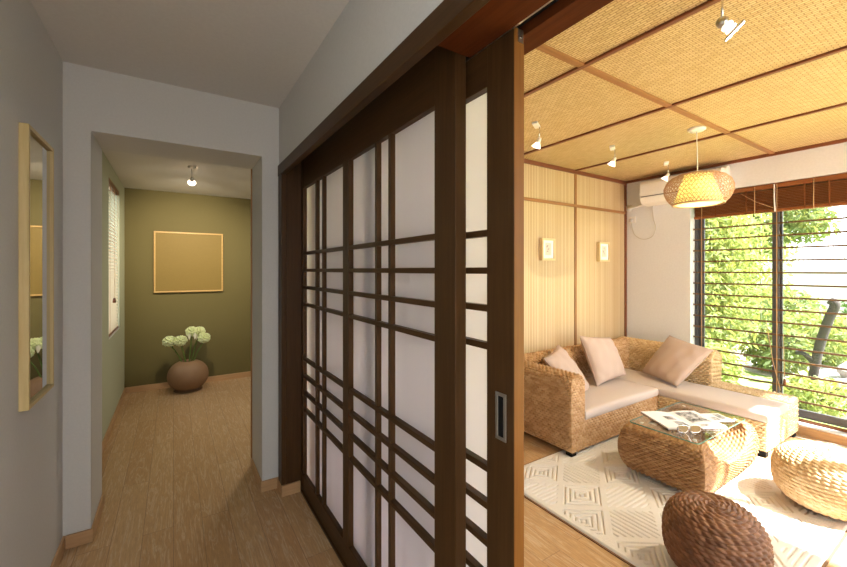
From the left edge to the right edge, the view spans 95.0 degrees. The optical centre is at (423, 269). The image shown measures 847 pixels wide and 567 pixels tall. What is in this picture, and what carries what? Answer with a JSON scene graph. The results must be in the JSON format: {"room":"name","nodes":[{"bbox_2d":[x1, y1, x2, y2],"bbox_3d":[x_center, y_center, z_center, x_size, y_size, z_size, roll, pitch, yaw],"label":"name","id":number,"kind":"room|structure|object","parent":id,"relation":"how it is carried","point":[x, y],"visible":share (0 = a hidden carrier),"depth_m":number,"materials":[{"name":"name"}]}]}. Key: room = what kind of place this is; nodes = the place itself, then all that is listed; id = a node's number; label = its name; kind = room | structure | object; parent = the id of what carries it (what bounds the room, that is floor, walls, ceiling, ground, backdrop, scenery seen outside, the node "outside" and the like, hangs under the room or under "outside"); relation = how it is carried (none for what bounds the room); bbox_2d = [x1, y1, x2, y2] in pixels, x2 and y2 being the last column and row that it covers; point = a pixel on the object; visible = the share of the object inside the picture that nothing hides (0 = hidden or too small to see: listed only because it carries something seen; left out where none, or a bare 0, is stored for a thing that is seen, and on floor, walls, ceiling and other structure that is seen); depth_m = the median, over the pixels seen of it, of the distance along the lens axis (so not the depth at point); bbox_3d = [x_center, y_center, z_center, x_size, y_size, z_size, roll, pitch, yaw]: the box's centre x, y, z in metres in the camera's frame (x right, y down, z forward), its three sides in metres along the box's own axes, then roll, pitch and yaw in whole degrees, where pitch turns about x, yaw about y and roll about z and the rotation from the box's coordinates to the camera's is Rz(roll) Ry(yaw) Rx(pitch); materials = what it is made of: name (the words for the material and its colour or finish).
{"room":"traditional dwelling","nodes":[
{"label":"traditional dwelling","id":0,"kind":"room"},
{"bbox_2d":[0,0,123,566],"bbox_3d":[-1.395,0.180,1.094,0.160,2.640,8.750,0,0,-33],"label":"wall","id":1,"kind":"structure","parent":0,"point":[31,66],"depth_m":1.65,"materials":[{"name":"white paint"}]},
{"bbox_2d":[18,122,53,411],"bbox_3d":[-1.641,-0.011,1.652,0.030,1.111,0.376,0,0,-33],"label":"wall mirror","id":2,"kind":"object","parent":1,"relation":"attached to","point":[35,154],"visible":1,"depth_m":1.60,"materials":[{"name":"brown wood"}]},
{"bbox_2d":[30,132,49,401],"bbox_3d":[-1.645,-0.011,1.650,0.014,1.079,0.344,0,0,-33],"label":"mirror glass","id":3,"kind":"object","parent":2,"relation":"on","point":[39,147],"depth_m":1.66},
{"bbox_2d":[50,536,65,566],"bbox_3d":[-0.442,1.464,-0.225,0.013,0.072,5.500,0,0,-33],"label":"baseboard","id":4,"kind":"structure","parent":1,"relation":"attached to","point":[60,551],"depth_m":1.98,"materials":[{"name":"brown wood"}]},
{"bbox_2d":[109,178,118,336],"bbox_3d":[-3.128,-0.115,3.909,0.056,1.486,0.820,0,0,-33],"label":"blind","id":5,"kind":"object","parent":1,"relation":"attached to","point":[113,326],"visible":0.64,"depth_m":3.90,"materials":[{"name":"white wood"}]},
{"bbox_2d":[102,387,125,452],"bbox_3d":[-2.888,1.464,3.570,0.013,0.072,2.730,0,0,-33],"label":"baseboard","id":6,"kind":"structure","parent":1,"relation":"attached to","point":[115,414],"depth_m":3.71,"materials":[{"name":"brown wood"}]},
{"bbox_2d":[63,62,278,535],"bbox_3d":[-1.045,0.180,2.896,2.620,2.640,0.400,0,0,-33],"label":"wall","id":7,"kind":"structure","parent":0,"point":[103,110],"depth_m":2.27,"materials":[{"name":"white paint"}]},
{"bbox_2d":[65,528,93,548],"bbox_3d":[-1.874,1.464,2.115,0.115,0.072,0.013,0,0,-33],"label":"baseboard","id":8,"kind":"structure","parent":7,"relation":"attached to","point":[86,536],"depth_m":2.11,"materials":[{"name":"brown wood"}]},
{"bbox_2d":[91,493,103,536],"bbox_3d":[-1.943,1.464,2.317,0.012,0.072,0.400,0,0,-33],"label":"baseboard","id":9,"kind":"structure","parent":7,"relation":"attached to","point":[101,503],"depth_m":2.29,"materials":[{"name":"brown wood"}]},
{"bbox_2d":[251,169,251,457],"bbox_3d":[-1.309,0.350,2.967,0.020,2.300,0.025,0,0,-33],"label":"strip","id":10,"kind":"object","parent":7,"relation":"attached to","point":[251,169],"visible":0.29,"depth_m":2.95,"materials":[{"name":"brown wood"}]},
{"bbox_2d":[250,458,261,489],"bbox_3d":[-1.206,1.464,2.792,0.012,0.072,0.400,0,0,-33],"label":"baseboard reveal","id":11,"kind":"structure","parent":7,"relation":"attached to","point":[252,464],"depth_m":2.77,"materials":[{"name":"brown wood"}]},
{"bbox_2d":[260,477,277,492],"bbox_3d":[-1.045,1.464,2.650,0.129,0.072,0.013,0,0,-33],"label":"baseboard","id":12,"kind":"structure","parent":7,"relation":"attached to","point":[266,485],"depth_m":2.64,"materials":[{"name":"brown wood"}]},
{"bbox_2d":[102,150,250,198],"bbox_3d":[-1.925,-1.100,4.261,2.620,0.200,2.850,0,0,-33],"label":"ceiling","id":13,"kind":"structure","parent":0,"point":[135,171],"depth_m":4.15,"materials":[{"name":"white paint"}]},
{"bbox_2d":[188,165,195,185],"bbox_3d":[-2.245,-0.910,3.763,0.072,0.180,0.108,0,0,-33],"label":"spotlight","id":14,"kind":"object","parent":13,"relation":"attached to","point":[191,182],"visible":1,"depth_m":3.75,"materials":[{"name":"metal"}]},
{"bbox_2d":[124,188,250,387],"bbox_3d":[-2.682,0.200,5.398,2.660,2.600,0.120,0,0,-33],"label":"wall","id":15,"kind":"structure","parent":0,"point":[149,316],"depth_m":5.03,"materials":[{"name":"green paint"}]},
{"bbox_2d":[154,231,222,292],"bbox_3d":[-3.052,-0.101,5.066,0.772,0.774,0.034,0,0,-33],"label":"framed artwork","id":16,"kind":"object","parent":15,"relation":"attached to","point":[183,261],"visible":1,"depth_m":5.05,"materials":[{"name":"brown wood"}]},
{"bbox_2d":[126,371,250,392],"bbox_3d":[-2.615,1.464,5.362,2.387,0.072,0.013,0,0,-33],"label":"baseboard","id":17,"kind":"structure","parent":15,"relation":"attached to","point":[241,374],"depth_m":4.94,"materials":[{"name":"brown wood"}]},
{"bbox_2d":[279,0,442,163],"bbox_3d":[0.610,0.180,0.452,0.285,2.640,5.500,0,0,-33],"label":"wall","id":18,"kind":"structure","parent":0,"point":[365,32],"depth_m":1.65,"materials":[{"name":"white paint"}]},
{"bbox_2d":[277,478,299,496],"bbox_3d":[-0.918,1.464,2.645,0.122,0.072,0.132,0,0,-33],"label":"baseboard","id":19,"kind":"structure","parent":18,"relation":"attached to","point":[294,487],"depth_m":2.59,"materials":[{"name":"brown wood"}]},
{"bbox_2d":[278,162,300,488],"bbox_3d":[-0.841,0.346,2.692,0.298,2.308,0.093,0,0,-33],"label":"door frame","id":20,"kind":"structure","parent":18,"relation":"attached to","point":[289,184],"depth_m":2.61,"materials":[{"name":"brown wood"}]},
{"bbox_2d":[278,0,489,176],"bbox_3d":[-0.205,-0.675,1.453,0.034,0.074,2.865,0,0,-33],"label":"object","id":21,"kind":"structure","parent":18,"relation":"attached to","point":[449,15],"depth_m":1.26,"materials":[{"name":"brown wood"}]},
{"bbox_2d":[438,0,613,61],"bbox_3d":[-0.068,-0.688,1.533,0.283,0.044,2.850,0,0,-33],"label":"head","id":22,"kind":"structure","parent":18,"relation":"attached to","point":[540,21],"depth_m":1.04},
{"bbox_2d":[30,0,846,180],"bbox_3d":[1.787,-1.170,1.270,5.620,0.100,5.600,0,0,-33],"label":"ceiling","id":23,"kind":"structure","parent":0,"point":[688,58],"depth_m":2.10,"materials":[{"name":"beige wicker"}]},
{"bbox_2d":[532,121,541,148],"bbox_3d":[0.869,-1.026,2.980,0.074,0.188,0.135,0,0,14],"label":"spotlight","id":24,"kind":"object","parent":23,"relation":"attached to","point":[535,124],"visible":1,"depth_m":2.98,"materials":[{"name":"white plastic"}]},
{"bbox_2d":[608,145,616,166],"bbox_3d":[1.724,-1.031,3.537,0.074,0.178,0.135,0,0,14],"label":"spotlight","id":25,"kind":"object","parent":23,"relation":"attached to","point":[612,147],"visible":1,"depth_m":3.54,"materials":[{"name":"white plastic"}]},
{"bbox_2d":[524,0,720,97],"bbox_3d":[0.871,-1.113,2.120,0.028,0.014,2.880,0,0,-33],"label":"batten","id":26,"kind":"object","parent":23,"relation":"attached to","point":[708,3],"visible":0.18,"depth_m":1.89,"materials":[{"name":"brown wood"}]},
{"bbox_2d":[535,44,774,153],"bbox_3d":[1.701,-1.114,2.655,3.905,0.012,0.040,0,0,-33],"label":"batten","id":27,"kind":"object","parent":23,"relation":"attached to","point":[544,48],"visible":0.66,"depth_m":2.41,"materials":[{"name":"brown wood"}]},
{"bbox_2d":[661,161,669,181],"bbox_3d":[2.536,-1.024,4.053,0.078,0.193,0.130,0,0,11],"label":"spotlight","id":28,"kind":"object","parent":23,"relation":"attached to","point":[666,163],"visible":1,"depth_m":4.05,"materials":[{"name":"white plastic"}]},
{"bbox_2d":[524,46,846,154],"bbox_3d":[1.673,-1.113,2.637,0.028,0.014,2.880,0,0,-33],"label":"batten","id":29,"kind":"object","parent":23,"relation":"attached to","point":[844,48],"visible":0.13,"depth_m":2.42,"materials":[{"name":"brown wood"}]},
{"bbox_2d":[663,126,734,207],"bbox_3d":[2.178,-0.818,3.081,0.464,0.604,0.463,0,0,6],"label":"pendant lamp","id":30,"kind":"object","parent":23,"relation":"hanging from","point":[697,189],"visible":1,"depth_m":2.98,"materials":[{"name":"brown wicker"}]},
{"bbox_2d":[674,201,721,206],"bbox_3d":[2.178,-0.523,3.081,0.326,0.015,0.326,0,0,-33],"label":"diffuser","id":31,"kind":"object","parent":30,"relation":"attached to","point":[676,203],"depth_m":3.06,"materials":[{"name":"white plastic"}]},
{"bbox_2d":[575,102,846,170],"bbox_3d":[2.476,-1.113,3.154,0.028,0.014,2.880,0,0,-33],"label":"batten","id":32,"kind":"object","parent":23,"relation":"attached to","point":[842,104],"visible":0.95,"depth_m":3.12,"materials":[{"name":"brown wood"}]},
{"bbox_2d":[715,0,744,41],"bbox_3d":[1.163,-1.005,1.485,0.110,0.230,0.132,0,0,29],"label":"spotlight","id":33,"kind":"object","parent":23,"relation":"hanging from","point":[723,22],"visible":1,"depth_m":1.49,"materials":[{"name":"white plastic"}]},
{"bbox_2d":[59,376,846,566],"bbox_3d":[0.933,1.530,2.594,5.620,0.060,8.750,0,0,-33],"label":"floor","id":34,"kind":"structure","parent":0,"point":[180,488],"depth_m":2.48,"materials":[{"name":"brown wood"}]},
{"bbox_2d":[167,359,208,392],"bbox_3d":[-2.936,1.314,4.842,0.448,0.372,0.448,0,0,-33],"label":"clay vase","id":35,"kind":"object","parent":34,"relation":"on","point":[184,377],"visible":0.98,"depth_m":4.70,"materials":[{"name":"brown ceramic"}]},
{"bbox_2d":[162,336,181,361],"bbox_3d":[-3.022,1.097,4.715,0.261,0.608,0.154,0,0,-33],"label":"hydrangea","id":36,"kind":"object","parent":35,"relation":"in","point":[167,341],"visible":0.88,"depth_m":4.66,"materials":[{"name":"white plant"}]},
{"bbox_2d":[173,335,187,361],"bbox_3d":[-2.958,1.097,4.723,0.164,0.606,0.155,0,0,-33],"label":"hydrangea","id":37,"kind":"object","parent":35,"relation":"in","point":[179,340],"visible":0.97,"depth_m":4.69,"materials":[{"name":"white plant"}]},
{"bbox_2d":[185,326,198,361],"bbox_3d":[-2.902,1.052,4.864,0.156,0.695,0.153,0,0,-33],"label":"hydrangea","id":38,"kind":"object","parent":35,"relation":"in","point":[192,331],"visible":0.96,"depth_m":4.83,"materials":[{"name":"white plant"}]},
{"bbox_2d":[191,326,205,360],"bbox_3d":[-2.885,1.060,4.946,0.192,0.681,0.150,0,0,-33],"label":"hydrangea","id":39,"kind":"object","parent":35,"relation":"in","point":[201,329],"visible":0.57,"depth_m":4.92,"materials":[{"name":"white plant"}]},
{"bbox_2d":[193,333,210,360],"bbox_3d":[-2.797,1.093,4.860,0.235,0.614,0.152,0,0,-33],"label":"hydrangea","id":40,"kind":"object","parent":35,"relation":"in","point":[203,337],"visible":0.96,"depth_m":4.85,"materials":[{"name":"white plant"}]},
{"bbox_2d":[300,489,346,566],"bbox_3d":[-0.041,1.494,1.505,0.118,0.012,2.775,0,0,-33],"label":"floor track","id":41,"kind":"object","parent":34,"relation":"on","point":[301,490],"visible":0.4,"depth_m":2.22,"materials":[{"name":"brown wood"}]},
{"bbox_2d":[301,45,465,566],"bbox_3d":[-0.348,0.343,1.929,0.042,2.286,1.716,0,0,-33],"label":"door","id":42,"kind":"structure","parent":41,"relation":"on","point":[383,198],"depth_m":1.57,"materials":[{"name":"brown wood"}]},
{"bbox_2d":[466,27,523,566],"bbox_3d":[-0.203,0.406,1.810,0.046,2.161,1.738,0,0,-33],"label":"door","id":43,"kind":"structure","parent":41,"relation":"on","point":[495,75],"depth_m":1.13,"materials":[{"name":"brown wood"}]},
{"bbox_2d":[524,336,798,457],"bbox_3d":[2.065,1.156,3.611,2.139,0.688,1.630,0,0,-33],"label":"sectional sofa","id":44,"kind":"object","parent":34,"relation":"on","point":[559,411],"visible":0.7,"depth_m":3.41,"materials":[{"name":"beige wicker"}]},
{"bbox_2d":[544,345,588,390],"bbox_3d":[1.324,0.935,3.569,0.310,0.390,0.456,0,0,36],"label":"throw pillow","id":45,"kind":"object","parent":44,"relation":"on","point":[559,358],"visible":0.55,"depth_m":3.54,"materials":[{"name":"fabric"}]},
{"bbox_2d":[580,336,625,385],"bbox_3d":[1.852,0.894,3.984,0.550,0.454,0.257,0,0,-33],"label":"throw pillow","id":46,"kind":"object","parent":44,"relation":"on","point":[603,358],"visible":1,"depth_m":3.89,"materials":[{"name":"fabric"}]},
{"bbox_2d":[584,376,658,419],"bbox_3d":[1.629,1.175,3.714,1.153,0.091,0.622,0,0,-33],"label":"seat cushion","id":47,"kind":"object","parent":44,"relation":"on","point":[615,395],"depth_m":3.56,"materials":[{"name":"beige fabric"}]},
{"bbox_2d":[642,335,713,386],"bbox_3d":[2.590,0.914,3.992,0.388,0.433,0.520,0,0,-9],"label":"throw pillow","id":48,"kind":"object","parent":44,"relation":"on","point":[675,359],"visible":1,"depth_m":3.89,"materials":[{"name":"beige fabric"}]},
{"bbox_2d":[617,368,788,422],"bbox_3d":[2.552,1.179,3.819,0.503,0.083,1.445,0,0,-33],"label":"seat cushion","id":49,"kind":"object","parent":44,"relation":"on","point":[754,408],"depth_m":3.48,"materials":[{"name":"beige fabric"}]},
{"bbox_2d":[524,422,846,566],"bbox_3d":[1.757,1.492,2.697,1.985,0.017,1.540,0,0,-33],"label":"area rug","id":50,"kind":"object","parent":34,"relation":"on","point":[615,506],"visible":0.41,"depth_m":2.43,"materials":[{"name":"beige fabric"}]},
{"bbox_2d":[618,402,759,492],"bbox_3d":[1.949,1.290,2.856,0.903,0.384,0.583,0,0,-33],"label":"coffee table","id":51,"kind":"object","parent":50,"relation":"on","point":[704,463],"visible":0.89,"depth_m":2.66,"materials":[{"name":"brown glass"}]},
{"bbox_2d":[641,411,727,429],"bbox_3d":[1.885,1.090,2.830,0.426,0.016,0.314,0,0,-2],"label":"open magazine","id":52,"kind":"object","parent":51,"relation":"on","point":[668,420],"visible":0.85,"depth_m":2.81,"materials":[{"name":"white paper"}]},
{"bbox_2d":[677,425,715,441],"bbox_3d":[1.786,1.068,2.541,0.164,0.056,0.144,0,0,1],"label":"sunglasses","id":53,"kind":"object","parent":51,"relation":"on","point":[680,428],"visible":1,"depth_m":2.61,"materials":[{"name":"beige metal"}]},
{"bbox_2d":[702,413,733,421],"bbox_3d":[2.178,1.095,2.883,0.145,0.005,0.150,0,0,-2],"label":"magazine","id":54,"kind":"object","parent":51,"relation":"on","point":[716,417],"visible":0.98,"depth_m":2.87,"materials":[{"name":"white paper"}]},
{"bbox_2d":[661,490,774,566],"bbox_3d":[1.404,1.302,1.874,0.433,0.360,0.433,0,0,18],"label":"pouf","id":55,"kind":"object","parent":50,"relation":"on","point":[700,528],"visible":1,"depth_m":1.77,"materials":[{"name":"brown wicker"}]},
{"bbox_2d":[770,440,846,520],"bbox_3d":[2.523,1.300,2.417,0.544,0.365,0.543,0,0,40],"label":"pouf","id":56,"kind":"object","parent":50,"relation":"on","point":[813,474],"visible":1,"depth_m":2.33,"materials":[{"name":"beige wicker"}]},
{"bbox_2d":[795,436,845,446],"bbox_3d":[3.525,1.495,3.298,0.055,0.007,0.527,0,0,-42],"label":"cable","id":57,"kind":"object","parent":34,"relation":"on","point":[795,436],"visible":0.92,"depth_m":3.38,"materials":[{"name":"white"}]},
{"bbox_2d":[524,163,623,353],"bbox_3d":[0.909,0.180,3.887,3.940,2.640,0.050,0,0,-33],"label":"wall","id":58,"kind":"structure","parent":0,"point":[548,285],"depth_m":4.31,"materials":[{"name":"beige wood"}]},
{"bbox_2d":[539,238,554,260],"bbox_3d":[1.305,-0.216,4.085,0.204,0.232,0.044,0,0,-33],"label":"framed drawing","id":59,"kind":"object","parent":58,"relation":"attached to","point":[546,245],"visible":1,"depth_m":4.06,"materials":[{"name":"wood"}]},
{"bbox_2d":[524,197,624,213],"bbox_3d":[0.924,-0.722,3.859,3.905,0.033,0.014,0,0,-33],"label":"batten","id":60,"kind":"object","parent":58,"relation":"attached to","point":[525,198],"visible":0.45,"depth_m":4.32,"materials":[{"name":"brown wood"}]},
{"bbox_2d":[574,174,576,344],"bbox_3d":[1.713,0.210,4.368,0.032,2.580,0.012,0,0,-33],"label":"batten","id":61,"kind":"object","parent":58,"relation":"attached to","point":[575,175],"visible":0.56,"depth_m":4.36,"materials":[{"name":"brown wood"}]},
{"bbox_2d":[524,159,626,184],"bbox_3d":[0.927,-1.100,3.856,3.905,0.040,0.022,0,0,-33],"label":"batten","id":62,"kind":"object","parent":58,"relation":"attached to","point":[526,161],"visible":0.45,"depth_m":4.30,"materials":[{"name":"brown wood"}]},
{"bbox_2d":[597,242,609,261],"bbox_3d":[2.144,-0.216,4.626,0.207,0.232,0.044,0,0,-33],"label":"framed drawing","id":63,"kind":"object","parent":58,"relation":"attached to","point":[603,248],"visible":1,"depth_m":4.61,"materials":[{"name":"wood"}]},
{"bbox_2d":[624,184,626,336],"bbox_3d":[2.555,0.210,4.907,0.028,2.580,0.020,0,0,-33],"label":"batten","id":64,"kind":"object","parent":58,"relation":"attached to","point":[625,185],"visible":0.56,"depth_m":4.90,"materials":[{"name":"brown wood"}]},
{"bbox_2d":[627,142,846,436],"bbox_3d":[3.393,0.180,3.799,0.180,2.640,3.090,0,0,-33],"label":"wall","id":65,"kind":"structure","parent":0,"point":[660,267],"depth_m":4.47,"materials":[{"name":"paint"}]},
{"bbox_2d":[629,216,635,222],"bbox_3d":[2.594,-0.625,4.830,0.045,0.080,0.080,0,0,-33],"label":"wall socket","id":66,"kind":"object","parent":65,"relation":"attached to","point":[631,219],"visible":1,"depth_m":4.83,"materials":[{"name":"white plastic"}]},
{"bbox_2d":[626,166,730,239],"bbox_3d":[2.776,-0.717,4.399,0.227,0.696,1.107,0,0,-33],"label":"air conditioner","id":67,"kind":"object","parent":65,"relation":"attached to","point":[651,193],"visible":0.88,"depth_m":4.44,"materials":[{"name":"white plastic"}]},
{"bbox_2d":[626,138,846,183],"bbox_3d":[3.333,-1.105,3.707,0.020,0.030,2.880,0,0,-33],"label":"batten","id":68,"kind":"object","parent":65,"relation":"attached to","point":[844,139],"visible":0.93,"depth_m":3.86,"materials":[{"name":"brown wood"}]},
{"bbox_2d":[693,179,846,436],"bbox_3d":[3.608,0.292,3.452,0.174,2.254,2.135,0,0,-33],"label":"window","id":69,"kind":"structure","parent":65,"relation":"attached to","point":[819,417],"depth_m":3.77,"materials":[{"name":"brown wood"}]},
{"bbox_2d":[694,173,846,391],"bbox_3d":[3.562,0.170,3.417,0.073,2.000,2.085,0,0,-33],"label":"blind","id":70,"kind":"object","parent":65,"relation":"attached to","point":[834,193],"visible":0.84,"depth_m":3.69,"materials":[{"name":"brown wood"}]},
{"bbox_2d":[796,425,846,445],"bbox_3d":[3.339,1.462,3.704,0.014,0.075,2.870,0,0,-33],"label":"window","id":71,"kind":"structure","parent":65,"relation":"attached to","point":[809,432],"depth_m":3.42,"materials":[{"name":"brown wood"}]},
{"label":"outside","id":72,"kind":"structure","parent":0,"visible":0},
{"bbox_2d":[722,314,846,428],"bbox_3d":[14.575,1.700,18.910,35.010,0.100,44.000,0,0,-33],"label":"lawn","id":73,"kind":"structure","parent":72,"point":[745,382],"depth_m":5.74,"materials":[{"name":"green plant"}]},
{"bbox_2d":[705,216,748,358],"bbox_3d":[4.449,-0.172,6.508,1.486,3.897,1.506,0,0,-25],"label":"clump","id":74,"kind":"object","parent":73,"relation":"on","point":[718,276],"visible":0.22,"depth_m":6.04,"materials":[{"name":"plant"}]},
{"bbox_2d":[705,342,750,384],"bbox_3d":[4.015,1.364,5.495,0.953,0.702,0.978,0,0,-33],"label":"shrub","id":75,"kind":"object","parent":73,"relation":"on","point":[726,368],"visible":0.17,"depth_m":5.23,"materials":[{"name":"green plant"}]},
{"bbox_2d":[720,216,767,351],"bbox_3d":[6.207,-0.046,7.954,1.312,3.591,1.246,0,0,-33],"label":"clump","id":76,"kind":"object","parent":73,"relation":"on","point":[741,217],"visible":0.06,"depth_m":7.64,"materials":[{"name":"plant"}]},
{"bbox_2d":[705,213,795,372],"bbox_3d":[4.957,-0.220,6.339,1.838,4.007,1.242,0,0,-20],"label":"tree","id":77,"kind":"object","parent":73,"relation":"on","point":[728,278],"visible":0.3,"depth_m":6.12,"materials":[{"name":"plant"}]},
{"bbox_2d":[748,235,802,264],"bbox_3d":[14.671,-0.389,17.498,3.792,4.077,3.733,0,0,-33],"label":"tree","id":78,"kind":"object","parent":73,"relation":"on","point":[787,251],"visible":0.02,"depth_m":16.53,"materials":[{"name":"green plant"}]},
{"bbox_2d":[724,334,840,379],"bbox_3d":[6.995,1.643,7.017,3.731,0.015,9.372,0,0,1],"label":"garden path","id":79,"kind":"structure","parent":73,"relation":"on","point":[824,372],"depth_m":6.25,"materials":[{"name":"white stone"}]},
{"bbox_2d":[738,325,825,375],"bbox_3d":[5.651,1.293,6.194,0.991,0.812,0.990,0,0,-13],"label":"shrub","id":80,"kind":"object","parent":79,"relation":"on","point":[790,342],"visible":0.55,"depth_m":6.00,"materials":[{"name":"green plant"}]},
{"bbox_2d":[795,297,840,381],"bbox_3d":[5.521,1.013,5.436,0.138,1.285,0.446,0,0,-33],"label":"leaning trunk","id":81,"kind":"object","parent":79,"relation":"on","point":[834,306],"visible":0.77,"depth_m":5.39,"materials":[{"name":"grey plant"}]},
{"bbox_2d":[735,207,844,337],"bbox_3d":[7.617,-0.681,9.198,2.259,4.673,3.348,0,0,-10],"label":"tree","id":82,"kind":"object","parent":73,"relation":"on","point":[817,213],"visible":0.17,"depth_m":8.02,"materials":[{"name":"green plant"}]},
{"bbox_2d":[753,283,826,324],"bbox_3d":[10.462,1.079,11.475,2.278,1.374,2.183,0,0,-33],"label":"shrub","id":83,"kind":"object","parent":73,"relation":"on","point":[792,306],"visible":0.27,"depth_m":11.05,"materials":[{"name":"green plant"}]},
{"bbox_2d":[755,237,846,318],"bbox_3d":[13.300,0.307,12.498,0.240,2.685,8.420,0,0,-11],"label":"railing","id":84,"kind":"object","parent":73,"relation":"on","point":[796,279],"visible":0.42,"depth_m":12.85,"materials":[{"name":"white paint"}]},
{"bbox_2d":[768,373,846,417],"bbox_3d":[4.566,1.465,4.534,0.824,0.486,0.832,0,0,-33],"label":"shrub","id":85,"kind":"object","parent":73,"relation":"on","point":[802,382],"visible":0.76,"depth_m":4.39,"materials":[{"name":"green plant"}]},
{"bbox_2d":[783,308,846,365],"bbox_3d":[7.001,1.214,6.830,1.445,1.040,1.401,0,0,-33],"label":"shrub","id":86,"kind":"object","parent":73,"relation":"on","point":[810,331],"visible":0.48,"depth_m":6.65,"materials":[{"name":"green plant"}]},
{"bbox_2d":[829,378,846,391],"bbox_3d":[5.568,1.580,5.113,0.506,0.324,0.395,0,0,-33],"label":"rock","id":87,"kind":"object","parent":73,"relation":"on","point":[841,379],"visible":0.17,"depth_m":5.09,"materials":[{"name":"grey stone"}]},
{"bbox_2d":[837,361,846,378],"bbox_3d":[6.468,1.541,5.654,0.758,0.479,0.605,0,0,-33],"label":"rock","id":88,"kind":"object","parent":73,"relation":"on","point":[842,373],"visible":0.71,"depth_m":5.75,"materials":[{"name":"grey stone"}]},
{"bbox_2d":[839,301,846,312],"bbox_3d":[11.857,1.076,9.623,2.104,1.332,2.236,0,0,-33],"label":"shrub","id":89,"kind":"object","parent":73,"relation":"on","point":[842,305],"visible":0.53,"depth_m":10.30,"materials":[{"name":"green plant"}]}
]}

